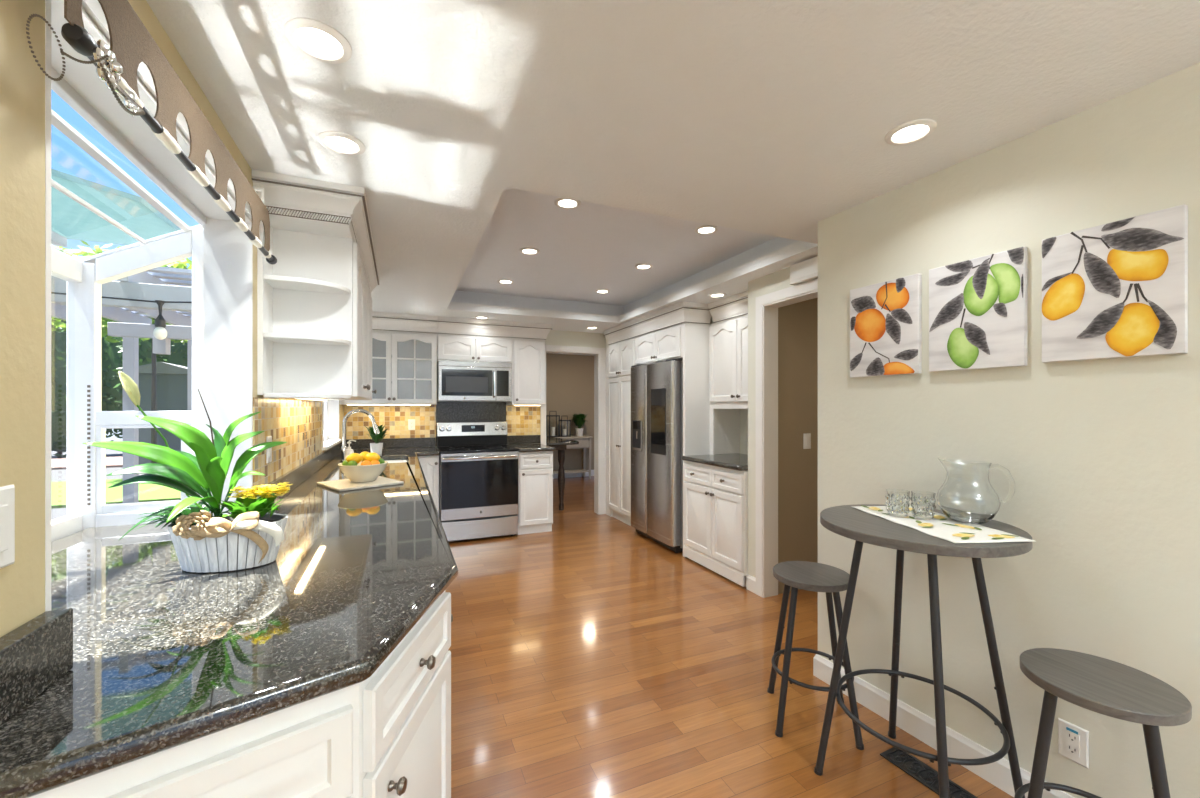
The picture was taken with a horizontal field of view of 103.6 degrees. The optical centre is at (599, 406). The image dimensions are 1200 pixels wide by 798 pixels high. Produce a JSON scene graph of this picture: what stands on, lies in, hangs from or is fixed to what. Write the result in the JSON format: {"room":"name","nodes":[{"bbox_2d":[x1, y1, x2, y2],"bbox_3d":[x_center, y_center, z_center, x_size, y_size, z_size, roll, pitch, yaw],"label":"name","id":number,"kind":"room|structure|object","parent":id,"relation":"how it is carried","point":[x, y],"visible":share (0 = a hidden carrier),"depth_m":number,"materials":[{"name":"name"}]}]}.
{"room":"kitchen","nodes":[
{"label":"kitchen","id":0,"kind":"room"},
{"bbox_2d":[0,0,342,636],"bbox_3d":[-1.001,0.210,0.825,0.130,2.280,8.900,0,0,-23],"label":"wall","id":1,"kind":"structure","parent":0,"point":[22,82],"depth_m":0.73,"materials":[{"name":"beige paint"}]},
{"bbox_2d":[0,485,14,568],"bbox_3d":[-0.861,0.175,0.673,0.009,0.118,0.075,0,0,-23],"label":"light switch","id":2,"kind":"object","parent":1,"relation":"attached to","point":[7,493],"visible":1,"depth_m":0.69,"materials":[{"name":"white plastic"}]},
{"bbox_2d":[51,67,205,541],"bbox_3d":[-1.458,-0.098,1.180,0.435,1.265,1.367,0,0,-23],"label":"window","id":3,"kind":"structure","parent":1,"relation":"in","point":[87,507],"depth_m":1.71,"materials":[{"name":"white plastic"}]},
{"bbox_2d":[45,0,252,611],"bbox_3d":[-1.202,-0.196,1.289,0.162,1.259,1.179,0,0,-23],"label":"window frame","id":4,"kind":"structure","parent":1,"relation":"attached to","point":[228,251],"depth_m":1.67,"materials":[{"name":"white paint"}]},
{"bbox_2d":[61,23,276,264],"bbox_3d":[-1.055,-0.680,1.260,0.084,0.260,1.214,0,0,-23],"label":"curtain rod","id":5,"kind":"object","parent":1,"relation":"attached to","point":[76,36],"visible":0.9,"depth_m":0.92,"materials":[{"name":"black metal"}]},
{"bbox_2d":[26,14,144,116],"bbox_3d":[-0.777,-0.507,0.732,0.027,0.161,0.350,0,0,-27],"label":"tieback","id":6,"kind":"object","parent":5,"relation":"attached to","point":[109,74],"visible":1,"depth_m":0.76,"materials":[{"name":"silver metal"}]},
{"bbox_2d":[64,0,270,257],"bbox_3d":[-1.021,-0.645,1.243,0.025,0.180,1.185,0,0,-23],"label":"valance","id":7,"kind":"object","parent":5,"relation":"hanging from","point":[131,43],"visible":0.75,"depth_m":1.02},
{"bbox_2d":[253,397,321,487],"bbox_3d":[-1.710,0.147,2.673,0.006,0.371,1.763,0,0,-23],"label":"wall tile","id":8,"kind":"structure","parent":1,"relation":"attached to","point":[298,423],"depth_m":2.37,"materials":[{"name":"tile"}]},
{"bbox_2d":[266,436,271,462],"bbox_3d":[-1.442,0.185,2.061,0.009,0.115,0.070,0,0,-23],"label":"wall outlet","id":9,"kind":"object","parent":8,"relation":"attached to","point":[268,438],"visible":0.81,"depth_m":2.05,"materials":[{"name":"white plastic"}]},
{"bbox_2d":[252,169,378,400],"bbox_3d":[-1.486,-0.483,2.644,0.396,0.891,1.572,0,0,-23],"label":"upper cabinet","id":10,"kind":"object","parent":1,"relation":"attached to","point":[314,305],"visible":0.98,"depth_m":2.11,"materials":[{"name":"white paint"}]},
{"bbox_2d":[263,274,350,294],"bbox_3d":[-1.266,-0.532,2.061,0.304,0.020,0.163,0,0,-23],"label":"shelf","id":11,"kind":"object","parent":10,"relation":"attached to","point":[277,284],"depth_m":2.06,"materials":[{"name":"white paint"}]},
{"bbox_2d":[263,332,350,345],"bbox_3d":[-1.266,-0.295,2.061,0.304,0.020,0.163,0,0,-23],"label":"shelf","id":12,"kind":"object","parent":10,"relation":"attached to","point":[273,339],"depth_m":2.05,"materials":[{"name":"white paint"}]},
{"bbox_2d":[263,393,350,398],"bbox_3d":[-1.266,-0.048,2.061,0.304,0.020,0.163,0,0,-23],"label":"shelf","id":13,"kind":"object","parent":10,"relation":"attached to","point":[266,395],"depth_m":2.00,"materials":[{"name":"white paint"}]},
{"bbox_2d":[295,398,325,400],"bbox_3d":[-1.647,-0.045,2.707,0.030,0.010,0.830,0,0,-23],"label":"light","id":14,"kind":"object","parent":10,"relation":"attached to","point":[295,398],"depth_m":2.78,"materials":[{"name":"beige"}]},
{"bbox_2d":[324,400,327,440],"bbox_3d":[-2.348,-0.195,3.914,0.040,0.990,0.960,0,0,-23],"label":"window","id":15,"kind":"structure","parent":1,"relation":"in","point":[326,401],"depth_m":4.31,"materials":[{"name":"white plastic"}]},
{"bbox_2d":[321,400,340,449],"bbox_3d":[-2.302,-0.195,3.934,0.160,1.032,1.002,0,0,-23],"label":"trim","id":16,"kind":"structure","parent":1,"relation":"attached to","point":[333,439],"depth_m":4.37,"materials":[{"name":"white paint"}]},
{"bbox_2d":[343,330,605,447],"bbox_3d":[-0.741,0.210,5.703,4.415,2.280,0.120,0,0,-23],"label":"wall","id":17,"kind":"structure","parent":0,"point":[554,337],"depth_m":5.80,"materials":[{"name":"paint"}]},
{"bbox_2d":[340,311,436,404],"bbox_3d":[-2.143,-0.472,4.825,0.885,0.913,0.390,0,0,-23],"label":"upper cabinet","id":18,"kind":"object","parent":17,"relation":"attached to","point":[404,364],"visible":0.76,"depth_m":4.82,"materials":[{"name":"white paint"}]},
{"bbox_2d":[372,354,430,358],"bbox_3d":[-2.159,-0.524,4.863,0.845,0.008,0.260,0,0,-23],"label":"glass shelf","id":19,"kind":"object","parent":18,"relation":"attached to","point":[373,355],"depth_m":4.86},
{"bbox_2d":[372,381,430,383],"bbox_3d":[-2.159,-0.254,4.863,0.845,0.008,0.260,0,0,-23],"label":"glass shelf","id":20,"kind":"object","parent":18,"relation":"attached to","point":[373,382],"depth_m":4.97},
{"bbox_2d":[344,405,539,438],"bbox_3d":[-1.669,0.141,5.241,2.074,0.383,0.006,0,0,-23],"label":"wall tile","id":21,"kind":"structure","parent":17,"relation":"attached to","point":[521,420],"depth_m":5.08,"materials":[{"name":"tile"}]},
{"bbox_2d":[408,419,414,429],"bbox_3d":[-2.028,0.190,5.080,0.070,0.115,0.008,0,0,-23],"label":"wall outlet","id":22,"kind":"object","parent":21,"relation":"attached to","point":[411,422],"visible":1,"depth_m":5.08,"materials":[{"name":"white plastic"}]},
{"bbox_2d":[436,402,505,445],"bbox_3d":[-1.445,0.185,5.331,0.771,0.490,0.013,0,0,-23],"label":"granite upstand","id":23,"kind":"object","parent":17,"relation":"attached to","point":[445,411],"visible":0.39,"depth_m":5.31,"materials":[{"name":"stone"}]},
{"bbox_2d":[437,316,512,362],"bbox_3d":[-1.376,-0.706,5.149,0.776,0.447,0.390,0,0,-23],"label":"upper cabinet","id":24,"kind":"object","parent":17,"relation":"attached to","point":[463,346],"visible":0.98,"depth_m":5.00,"materials":[{"name":"white paint"}]},
{"bbox_2d":[437,360,511,401],"bbox_3d":[-1.366,-0.269,5.119,0.755,0.414,0.431,0,0,-23],"label":"microwave","id":25,"kind":"object","parent":24,"relation":"attached to","point":[456,380],"visible":0.99,"depth_m":4.96,"materials":[{"name":"metal"}]},
{"bbox_2d":[507,435,540,443],"bbox_3d":[-0.897,0.384,5.557,0.405,0.100,0.014,0,0,-23],"label":"granite upstand","id":26,"kind":"object","parent":17,"relation":"attached to","point":[519,439],"visible":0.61,"depth_m":5.55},
{"bbox_2d":[506,321,551,405],"bbox_3d":[-0.811,-0.470,5.382,0.442,0.917,0.376,0,0,-23],"label":"upper cabinet","id":27,"kind":"object","parent":17,"relation":"attached to","point":[528,355],"visible":1,"depth_m":5.24,"materials":[{"name":"white paint"}]},
{"bbox_2d":[541,345,605,513],"bbox_3d":[-0.331,0.302,5.872,0.874,2.095,0.148,0,0,-23],"label":"door frame","id":28,"kind":"structure","parent":17,"relation":"in","point":[599,354],"depth_m":5.94,"materials":[{"name":"white paint"}]},
{"bbox_2d":[546,353,593,470],"bbox_3d":[-0.350,0.100,7.617,5.100,2.500,3.100,0,0,-23],"label":"wall","id":29,"kind":"structure","parent":0,"point":[569,378],"depth_m":9.08,"materials":[{"name":"beige paint"}]},
{"bbox_2d":[553,470,593,477],"bbox_3d":[-0.905,1.290,8.927,4.900,0.120,0.015,0,0,-23],"label":"baseboard","id":30,"kind":"structure","parent":29,"relation":"attached to","point":[580,474],"depth_m":9.11,"materials":[{"name":"white paint"}]},
{"bbox_2d":[451,187,797,315],"bbox_3d":[-0.097,-1.107,3.600,2.130,0.205,3.035,0,0,-23],"label":"ceiling","id":31,"kind":"structure","parent":0,"point":[587,248],"depth_m":3.58,"materials":[{"name":"paint"}]},
{"bbox_2d":[519,247,539,254],"bbox_3d":[-0.518,-1.145,3.473,0.148,0.008,0.148,0,0,-23],"label":"recessed light","id":32,"kind":"object","parent":31,"relation":"in","point":[528,250],"visible":1,"depth_m":3.46,"materials":[{"name":"beige"}]},
{"bbox_2d":[554,197,580,208],"bbox_3d":[-0.182,-1.145,2.654,0.148,0.008,0.148,0,0,-23],"label":"recessed light","id":33,"kind":"object","parent":31,"relation":"in","point":[565,203],"visible":0.91,"depth_m":2.65,"materials":[{"name":"beige"}]},
{"bbox_2d":[635,263,652,269],"bbox_3d":[0.356,-1.145,3.854,0.148,0.008,0.148,0,0,-23],"label":"recessed light","id":34,"kind":"object","parent":31,"relation":"in","point":[644,266],"visible":1,"depth_m":3.85,"materials":[{"name":"beige"}]},
{"bbox_2d":[695,225,717,233],"bbox_3d":[0.688,-1.145,3.056,0.148,0.008,0.148,0,0,-23],"label":"recessed light","id":35,"kind":"object","parent":31,"relation":"in","point":[706,229],"visible":1,"depth_m":3.04,"materials":[{"name":"beige"}]},
{"bbox_2d":[146,0,1199,333],"bbox_3d":[0.974,-0.968,1.662,4.410,0.075,8.900,0,0,-23],"label":"ceiling","id":36,"kind":"structure","parent":0,"point":[767,117],"depth_m":1.42,"materials":[{"name":"paint"}]},
{"bbox_2d":[284,17,351,63],"bbox_3d":[-0.714,-0.925,1.200,0.148,0.008,0.148,0,0,-23],"label":"recessed light","id":37,"kind":"object","parent":36,"relation":"in","point":[315,39],"visible":1,"depth_m":1.19,"materials":[{"name":"white plastic"}]},
{"bbox_2d":[318,131,364,154],"bbox_3d":[-0.908,-0.925,1.662,0.148,0.008,0.148,0,0,-23],"label":"recessed light","id":38,"kind":"object","parent":36,"relation":"in","point":[335,141],"visible":1,"depth_m":1.65,"materials":[{"name":"beige"}]},
{"bbox_2d":[708,293,726,297],"bbox_3d":[0.972,-0.925,3.909,0.148,0.008,0.148,0,0,-23],"label":"recessed light","id":39,"kind":"object","parent":36,"relation":"in","point":[714,295],"visible":1,"depth_m":3.90,"materials":[{"name":"beige"}]},
{"bbox_2d":[885,119,936,144],"bbox_3d":[1.049,-0.925,1.596,0.148,0.008,0.148,0,0,-23],"label":"recessed light","id":40,"kind":"object","parent":36,"relation":"in","point":[909,132],"visible":1,"depth_m":1.59,"materials":[{"name":"beige"}]},
{"bbox_2d":[699,315,747,454],"bbox_3d":[1.156,0.210,4.986,0.120,2.280,2.680,0,0,-23],"label":"wall","id":41,"kind":"structure","parent":0,"point":[743,412],"depth_m":4.40,"materials":[{"name":"paint"}]},
{"bbox_2d":[445,476,1013,797],"bbox_3d":[0.995,1.380,3.354,5.950,0.060,12.000,0,0,-23],"label":"floor","id":42,"kind":"structure","parent":0,"point":[591,657],"depth_m":2.28,"materials":[{"name":"brown wood"}]},
{"bbox_2d":[29,591,450,797],"bbox_3d":[-0.629,0.914,1.007,0.627,0.872,0.854,0,0,-23],"label":"base cabinet","id":43,"kind":"object","parent":42,"relation":"on","point":[387,734],"visible":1,"depth_m":0.79,"materials":[{"name":"white paint"}]},
{"bbox_2d":[418,456,438,514],"bbox_3d":[-1.796,0.914,4.842,0.241,0.872,0.622,0,0,-23],"label":"base cabinet","id":44,"kind":"object","parent":42,"relation":"on","point":[429,464],"visible":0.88,"depth_m":4.61,"materials":[{"name":"white paint"}]},
{"bbox_2d":[436,421,518,541],"bbox_3d":[-1.303,0.756,4.997,0.776,1.187,0.661,0,0,-23],"label":"range","id":45,"kind":"object","parent":42,"relation":"on","point":[478,485],"visible":0.93,"depth_m":4.79,"materials":[{"name":"silver metal"}]},
{"bbox_2d":[436,445,518,452],"bbox_3d":[-1.306,0.443,5.005,0.776,0.021,0.565,0,0,-23],"label":"cooktop","id":46,"kind":"object","parent":45,"relation":"in","point":[441,448],"depth_m":4.89,"materials":[{"name":"black glass"}]},
{"bbox_2d":[518,451,552,534],"bbox_3d":[-0.781,0.914,5.267,0.376,0.872,0.612,0,0,-23],"label":"base cabinet","id":47,"kind":"object","parent":42,"relation":"on","point":[535,469],"visible":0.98,"depth_m":5.01,"materials":[{"name":"white paint"}]},
{"bbox_2d":[510,444,555,451],"bbox_3d":[-0.775,0.455,5.270,0.405,0.040,0.610,0,0,-23],"label":"countertop","id":48,"kind":"structure","parent":47,"relation":"on","point":[522,447],"depth_m":5.07,"materials":[{"name":"stone"}]},
{"bbox_2d":[546,437,578,509],"bbox_3d":[-0.683,0.900,6.532,0.520,0.900,1.238,0,0,-23],"label":"table","id":49,"kind":"object","parent":42,"relation":"on","point":[560,444],"visible":0.29,"depth_m":6.16,"materials":[{"name":"wood"}]},
{"bbox_2d":[553,436,592,478],"bbox_3d":[-0.683,0.952,8.788,1.040,0.797,0.365,0,0,-23],"label":"console table","id":50,"kind":"object","parent":42,"relation":"on","point":[584,441],"visible":0.27,"depth_m":8.81,"materials":[{"name":"paint"}]},
{"bbox_2d":[546,411,559,436],"bbox_3d":[-0.868,0.312,8.712,0.200,0.481,0.200,0,0,-23],"label":"candle lantern","id":51,"kind":"object","parent":50,"relation":"on","point":[549,415],"visible":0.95,"depth_m":8.68,"materials":[{"name":"black metal"}]},
{"bbox_2d":[558,416,570,436],"bbox_3d":[-0.664,0.357,8.820,0.180,0.391,0.180,0,0,-23],"label":"candle lantern","id":52,"kind":"object","parent":50,"relation":"on","point":[561,420],"visible":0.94,"depth_m":8.79,"materials":[{"name":"black metal"}]},
{"bbox_2d":[553,469,588,473],"bbox_3d":[-0.687,1.210,8.799,0.940,0.020,0.240,0,0,-23],"label":"shelf","id":53,"kind":"object","parent":50,"relation":"attached to","point":[582,470],"depth_m":8.79,"materials":[{"name":"paint"}]},
{"bbox_2d":[572,414,586,435],"bbox_3d":[-0.385,0.339,8.916,0.328,0.426,0.328,0,0,-23],"label":"potted plant","id":54,"kind":"object","parent":50,"relation":"on","point":[579,420],"visible":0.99,"depth_m":8.85,"materials":[{"name":"green plant"}]},
{"bbox_2d":[604,321,644,525],"bbox_3d":[0.455,0.210,5.643,0.654,2.279,0.886,0,0,-23],"label":"pantry cabinet","id":55,"kind":"object","parent":42,"relation":"on","point":[620,340],"visible":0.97,"depth_m":5.49,"materials":[{"name":"white paint"}]},
{"bbox_2d":[631,359,682,552],"bbox_3d":[0.782,0.455,4.811,0.665,1.790,0.850,0,0,-23],"label":"refrigerator","id":56,"kind":"object","parent":42,"relation":"on","point":[656,388],"visible":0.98,"depth_m":4.52,"materials":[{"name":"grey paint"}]},
{"bbox_2d":[630,301,731,556],"bbox_3d":[0.829,0.210,4.755,0.660,2.279,1.036,0,0,-23],"label":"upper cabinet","id":57,"kind":"object","parent":42,"relation":"on","point":[686,342],"visible":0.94,"depth_m":4.31,"materials":[{"name":"white paint"}]},
{"bbox_2d":[684,461,747,586],"bbox_3d":[1.166,0.914,3.971,0.650,0.872,0.797,0,0,-23],"label":"base cabinet","id":58,"kind":"object","parent":42,"relation":"on","point":[715,498],"visible":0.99,"depth_m":3.78,"materials":[{"name":"white paint"}]},
{"bbox_2d":[682,453,747,470],"bbox_3d":[1.172,0.455,3.974,0.635,0.040,0.798,0,0,-23],"label":"countertop","id":59,"kind":"structure","parent":58,"relation":"on","point":[735,461],"depth_m":3.91,"materials":[{"name":"stone"}]},
{"bbox_2d":[708,291,747,454],"bbox_3d":[1.284,-0.247,4.021,0.394,1.363,0.797,0,0,-23],"label":"upper cabinet","id":60,"kind":"object","parent":59,"relation":"on","point":[728,339],"visible":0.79,"depth_m":4.13,"materials":[{"name":"white paint"}]},
{"bbox_2d":[767,561,863,749],"bbox_3d":[0.920,1.036,2.054,0.333,0.631,0.333,0,0,14],"label":"bar stool","id":61,"kind":"object","parent":42,"relation":"on","point":[804,575],"visible":0.86,"depth_m":1.98,"materials":[{"name":"grey wood"}]},
{"bbox_2d":[814,504,1031,797],"bbox_3d":[1.098,0.876,1.643,0.602,0.951,0.602,0,0,-23],"label":"bar table","id":62,"kind":"object","parent":42,"relation":"on","point":[847,521],"visible":0.94,"depth_m":1.55,"materials":[{"name":"grey wood"}]},
{"bbox_2d":[851,505,1035,542],"bbox_3d":[1.145,0.397,1.643,0.256,0.005,0.516,0,0,-4],"label":"table runner","id":63,"kind":"object","parent":62,"relation":"on","point":[941,526],"visible":0.72,"depth_m":1.53,"materials":[{"name":"white fabric"}]},
{"bbox_2d":[885,489,909,516],"bbox_3d":[1.085,0.349,1.720,0.078,0.090,0.078,0,0,-23],"label":"glass tumbler","id":64,"kind":"object","parent":63,"relation":"on","point":[898,504],"visible":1,"depth_m":1.69,"materials":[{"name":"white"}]},
{"bbox_2d":[910,491,935,519],"bbox_3d":[1.150,0.349,1.680,0.078,0.090,0.078,0,0,-40],"label":"glass tumbler","id":65,"kind":"object","parent":63,"relation":"on","point":[923,502],"visible":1,"depth_m":1.65,"materials":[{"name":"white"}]},
{"bbox_2d":[936,457,1014,523],"bbox_3d":[1.276,0.288,1.637,0.178,0.212,0.184,0,0,-4],"label":"glass pitcher","id":66,"kind":"object","parent":63,"relation":"on","point":[967,494],"visible":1,"depth_m":1.58,"materials":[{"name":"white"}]},
{"bbox_2d":[880,747,977,797],"bbox_3d":[1.211,1.346,1.691,0.105,0.006,0.360,0,0,-26],"label":"floor vent","id":67,"kind":"object","parent":42,"relation":"in","point":[917,769],"visible":0.8,"depth_m":1.74,"materials":[{"name":"metal"}]},
{"bbox_2d":[1014,648,1191,797],"bbox_3d":[1.326,1.036,1.257,0.334,0.631,0.335,0,0,-44],"label":"bar stool","id":68,"kind":"object","parent":42,"relation":"on","point":[1107,687],"visible":1,"depth_m":1.23,"materials":[{"name":"grey wood"}]},
{"bbox_3d":[-1.428,0.914,2.924,0.682,0.872,3.292,0,0,-23],"label":"base cabinet","id":69,"kind":"object","parent":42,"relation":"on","visible":0},
{"bbox_2d":[0,447,457,797],"bbox_3d":[-1.565,0.455,2.741,1.250,0.040,4.765,0,0,-20],"label":"countertop","id":70,"kind":"structure","parent":69,"relation":"on","point":[166,656],"depth_m":0.95,"materials":[{"name":"stone"}]},
{"bbox_2d":[0,608,72,725],"bbox_3d":[-0.833,0.384,0.643,0.035,0.101,0.294,0,0,-23],"label":"granite upstand","id":71,"kind":"object","parent":70,"relation":"on","point":[34,655],"visible":1,"depth_m":0.70,"materials":[{"name":"stone"}]},
{"bbox_2d":[82,371,291,572],"bbox_3d":[-1.069,0.169,1.268,0.407,0.530,0.257,0,0,-8],"label":"potted plant","id":72,"kind":"object","parent":70,"relation":"on","point":[249,536],"visible":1,"depth_m":1.25,"materials":[{"name":"green plant"}]},
{"bbox_2d":[256,452,324,502],"bbox_3d":[-1.705,0.384,2.680,0.020,0.100,1.771,0,0,-23],"label":"granite upstand","id":73,"kind":"object","parent":70,"relation":"on","point":[298,475],"visible":0.56,"depth_m":2.65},
{"bbox_2d":[344,440,355,457],"bbox_3d":[-1.847,0.338,3.483,0.069,0.192,0.062,0,0,14],"label":"soap dispenser","id":74,"kind":"object","parent":70,"relation":"on","point":[348,449],"visible":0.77,"depth_m":3.47,"materials":[{"name":"white plastic"}]},
{"bbox_2d":[344,447,353,457],"bbox_3d":[-1.851,0.364,3.484,0.062,0.140,0.062,0,0,-23],"label":"bottle","id":75,"kind":"object","parent":74,"relation":"attached to","point":[348,449],"depth_m":3.47,"materials":[{"name":"white plastic"}]},
{"bbox_2d":[340,409,379,461],"bbox_3d":[-1.902,0.225,3.742,0.287,0.418,0.124,0,0,-23],"label":"faucet","id":76,"kind":"object","parent":70,"relation":"on","point":[376,429],"visible":0.81,"depth_m":3.73,"materials":[{"name":"silver metal"}]},
{"bbox_2d":[317,476,403,491],"bbox_3d":[-1.347,0.427,2.655,0.339,0.013,0.339,0,0,42],"label":"serving board","id":77,"kind":"object","parent":70,"relation":"on","point":[344,484],"visible":0.91,"depth_m":2.60,"materials":[{"name":"wood"}]},
{"bbox_2d":[338,461,387,481],"bbox_3d":[-1.347,0.369,2.687,0.256,0.101,0.256,0,0,-23],"label":"fruit bowl","id":78,"kind":"object","parent":77,"relation":"on","point":[359,473],"visible":0.88,"depth_m":2.61,"materials":[{"name":"beige ceramic"}]},
{"bbox_2d":[346,453,362,463],"bbox_3d":[-1.375,0.289,2.645,0.088,0.062,0.062,0,0,-40],"label":"lemon","id":79,"kind":"object","parent":78,"relation":"in","point":[358,458],"visible":0.77,"depth_m":2.63,"materials":[{"name":"yellow plant"}]},
{"bbox_3d":[-1.305,0.359,2.705,0.055,0.044,0.044,0,0,6],"label":"lime","id":80,"kind":"object","parent":78,"relation":"in","visible":0},
{"bbox_2d":[364,452,379,461],"bbox_3d":[-1.298,0.289,2.691,0.088,0.062,0.062,0,0,0],"label":"lemon","id":81,"kind":"object","parent":80,"relation":"on","point":[371,456],"visible":0.76,"depth_m":2.67,"materials":[{"name":"yellow plant"}]},
{"bbox_2d":[365,424,387,453],"bbox_3d":[-2.066,0.297,4.365,0.193,0.274,0.200,0,0,31],"label":"potted plant","id":82,"kind":"object","parent":70,"relation":"on","point":[376,447],"visible":0.78,"depth_m":4.33,"materials":[{"name":"green plant"}]},
{"bbox_2d":[323,437,435,464],"bbox_3d":[-1.933,0.384,4.336,0.892,0.100,1.454,0,0,-23],"label":"granite upstand","id":83,"kind":"object","parent":70,"relation":"on","point":[331,453],"visible":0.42,"depth_m":4.97,"materials":[{"name":"stone"}]},
{"bbox_2d":[748,267,817,577],"bbox_3d":[1.186,0.210,2.903,0.530,2.280,1.180,0,0,-23],"label":"wall","id":84,"kind":"structure","parent":0,"point":[779,280],"depth_m":3.45,"materials":[{"name":"paint"}]},
{"bbox_2d":[746,574,755,593],"bbox_3d":[1.112,1.296,3.458,0.014,0.108,0.100,0,0,-23],"label":"baseboard","id":85,"kind":"structure","parent":84,"relation":"attached to","point":[750,580],"depth_m":3.46,"materials":[{"name":"white paint"}]},
{"bbox_2d":[756,279,817,597],"bbox_3d":[1.369,0.280,3.002,0.136,2.140,0.940,0,0,-23],"label":"door frame","id":86,"kind":"structure","parent":84,"relation":"in","point":[767,305],"depth_m":3.36,"materials":[{"name":"white paint"}]},
{"bbox_2d":[790,256,817,284],"bbox_3d":[1.306,-0.857,2.956,0.047,0.122,0.265,0,0,-23],"label":"door chime","id":87,"kind":"object","parent":84,"relation":"attached to","point":[807,270],"visible":0.59,"depth_m":2.96,"materials":[{"name":"white plastic"}]},
{"bbox_2d":[778,298,817,593],"bbox_3d":[2.174,0.210,2.496,1.550,2.280,2.700,0,0,-23],"label":"wall","id":88,"kind":"structure","parent":0,"point":[797,322],"depth_m":3.48,"materials":[{"name":"beige paint"}]},
{"bbox_2d":[803,433,810,448],"bbox_3d":[1.543,0.255,3.510,0.070,0.115,0.009,0,0,-23],"label":"light switch","id":89,"kind":"object","parent":88,"relation":"attached to","point":[806,437],"visible":1,"depth_m":3.50,"materials":[{"name":"white plastic"}]},
{"bbox_2d":[818,63,1199,797],"bbox_3d":[2.252,0.210,0.097,0.120,2.280,5.100,0,0,-26],"label":"wall","id":90,"kind":"structure","parent":0,"point":[1102,456],"depth_m":1.59,"materials":[{"name":"paint"}]},
{"bbox_2d":[850,273,921,377],"bbox_3d":[1.231,-0.339,2.051,0.024,0.405,0.306,0,0,-26],"label":"picture","id":91,"kind":"object","parent":90,"relation":"attached to","point":[886,317],"visible":1,"depth_m":2.03,"materials":[{"name":"multicoloured fabric"}]},
{"bbox_2d":[813,654,1074,797],"bbox_3d":[2.242,1.296,0.100,0.134,0.108,5.114,0,0,-26],"label":"baseboard","id":92,"kind":"structure","parent":90,"relation":"attached to","point":[909,719],"depth_m":1.89,"materials":[{"name":"white paint"}]},
{"bbox_2d":[929,246,1026,371],"bbox_3d":[1.380,-0.343,1.741,0.024,0.405,0.306,0,0,-26],"label":"picture","id":93,"kind":"object","parent":90,"relation":"attached to","point":[978,306],"visible":1,"depth_m":1.72,"materials":[{"name":"multicoloured fabric"}]},
{"bbox_2d":[1058,718,1088,768],"bbox_3d":[1.504,1.069,1.502,0.009,0.116,0.072,0,0,-26],"label":"wall outlet","id":94,"kind":"object","parent":90,"relation":"attached to","point":[1073,741],"visible":1,"depth_m":1.50,"materials":[{"name":"white plastic"}]},
{"bbox_2d":[1065,729,1079,756],"bbox_3d":[1.502,1.069,1.501,0.002,0.068,0.033,0,0,-26],"label":"receptacle","id":95,"kind":"object","parent":94,"relation":"attached to","point":[1072,736],"depth_m":1.50,"materials":[{"name":"white plastic"}]},
{"bbox_2d":[1042,204,1187,362],"bbox_3d":[1.532,-0.350,1.424,0.024,0.406,0.306,0,0,-26],"label":"picture","id":96,"kind":"object","parent":90,"relation":"attached to","point":[1117,289],"visible":1,"depth_m":1.40,"materials":[{"name":"multicoloured fabric"}]},
{"label":"outside","id":97,"kind":"structure","parent":0,"visible":0},
{"bbox_2d":[51,440,143,519],"bbox_3d":[-17.691,1.650,2.279,29.200,0.100,42.000,0,0,-23],"label":"patio","id":98,"kind":"structure","parent":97,"point":[56,475],"depth_m":11.19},
{"bbox_2d":[51,456,122,469],"bbox_3d":[-13.928,1.569,13.647,13.000,0.059,3.000,0,0,-23],"label":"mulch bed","id":99,"kind":"object","parent":98,"relation":"on","point":[111,461],"visible":0.22,"depth_m":13.10,"materials":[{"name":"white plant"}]},
{"bbox_2d":[51,317,186,457],"bbox_3d":[-14.688,-1.469,15.695,12.736,6.492,2.283,0,0,-23],"label":"foliage","id":100,"kind":"object","parent":98,"relation":"on","point":[112,352],"visible":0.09,"depth_m":14.72,"materials":[{"name":"green plant"}]},
{"bbox_2d":[51,259,191,502],"bbox_3d":[-4.817,0.265,4.282,2.870,2.670,2.755,0,0,-23],"label":"pergola","id":101,"kind":"object","parent":98,"relation":"on","point":[158,283],"visible":0.3,"depth_m":4.63,"materials":[{"name":"paint"}]},
{"bbox_2d":[51,292,191,339],"bbox_3d":[-4.219,-0.657,2.986,2.761,0.338,0.074,0,0,-23],"label":"string light","id":102,"kind":"object","parent":101,"relation":"hanging from","point":[159,332],"visible":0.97,"depth_m":3.40,"materials":[{"name":"black plastic"}]},
{"bbox_2d":[155,300,165,327],"bbox_3d":[-3.188,-0.674,3.422,0.060,0.188,0.060,0,0,-23],"label":"socket","id":103,"kind":"object","parent":102,"relation":"attached to","point":[160,322],"depth_m":3.41,"materials":[{"name":"black plastic"}]},
{"bbox_2d":[51,240,191,462],"bbox_3d":[-10.013,-0.945,10.592,4.450,5.090,3.274,0,0,-23],"label":"tree","id":104,"kind":"object","parent":98,"relation":"on","point":[182,263],"visible":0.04,"depth_m":10.15,"materials":[{"name":"green plant"}]},
{"bbox_2d":[121,362,186,464],"bbox_3d":[-11.408,0.225,12.570,1.500,2.750,1.350,0,0,-23],"label":"garden shed","id":105,"kind":"object","parent":98,"relation":"on","point":[171,379],"visible":0.29,"depth_m":12.09,"materials":[{"name":"grey paint"}]},
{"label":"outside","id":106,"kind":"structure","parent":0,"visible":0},
{"bbox_2d":[51,479,180,508],"bbox_3d":[-11.694,1.575,7.861,12.600,0.049,3.200,0,0,-23],"label":"lawn","id":107,"kind":"structure","parent":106,"point":[148,492],"depth_m":8.46,"materials":[{"name":"green plant"}]},
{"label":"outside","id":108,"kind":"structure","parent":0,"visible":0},
{"bbox_2d":[51,169,180,246],"bbox_3d":[-3.945,-1.135,2.401,3.410,0.090,1.300,0,0,-23],"label":"patio cover","id":109,"kind":"object","parent":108,"point":[71,220],"visible":0.33,"depth_m":2.83,"materials":[{"name":"paint"}]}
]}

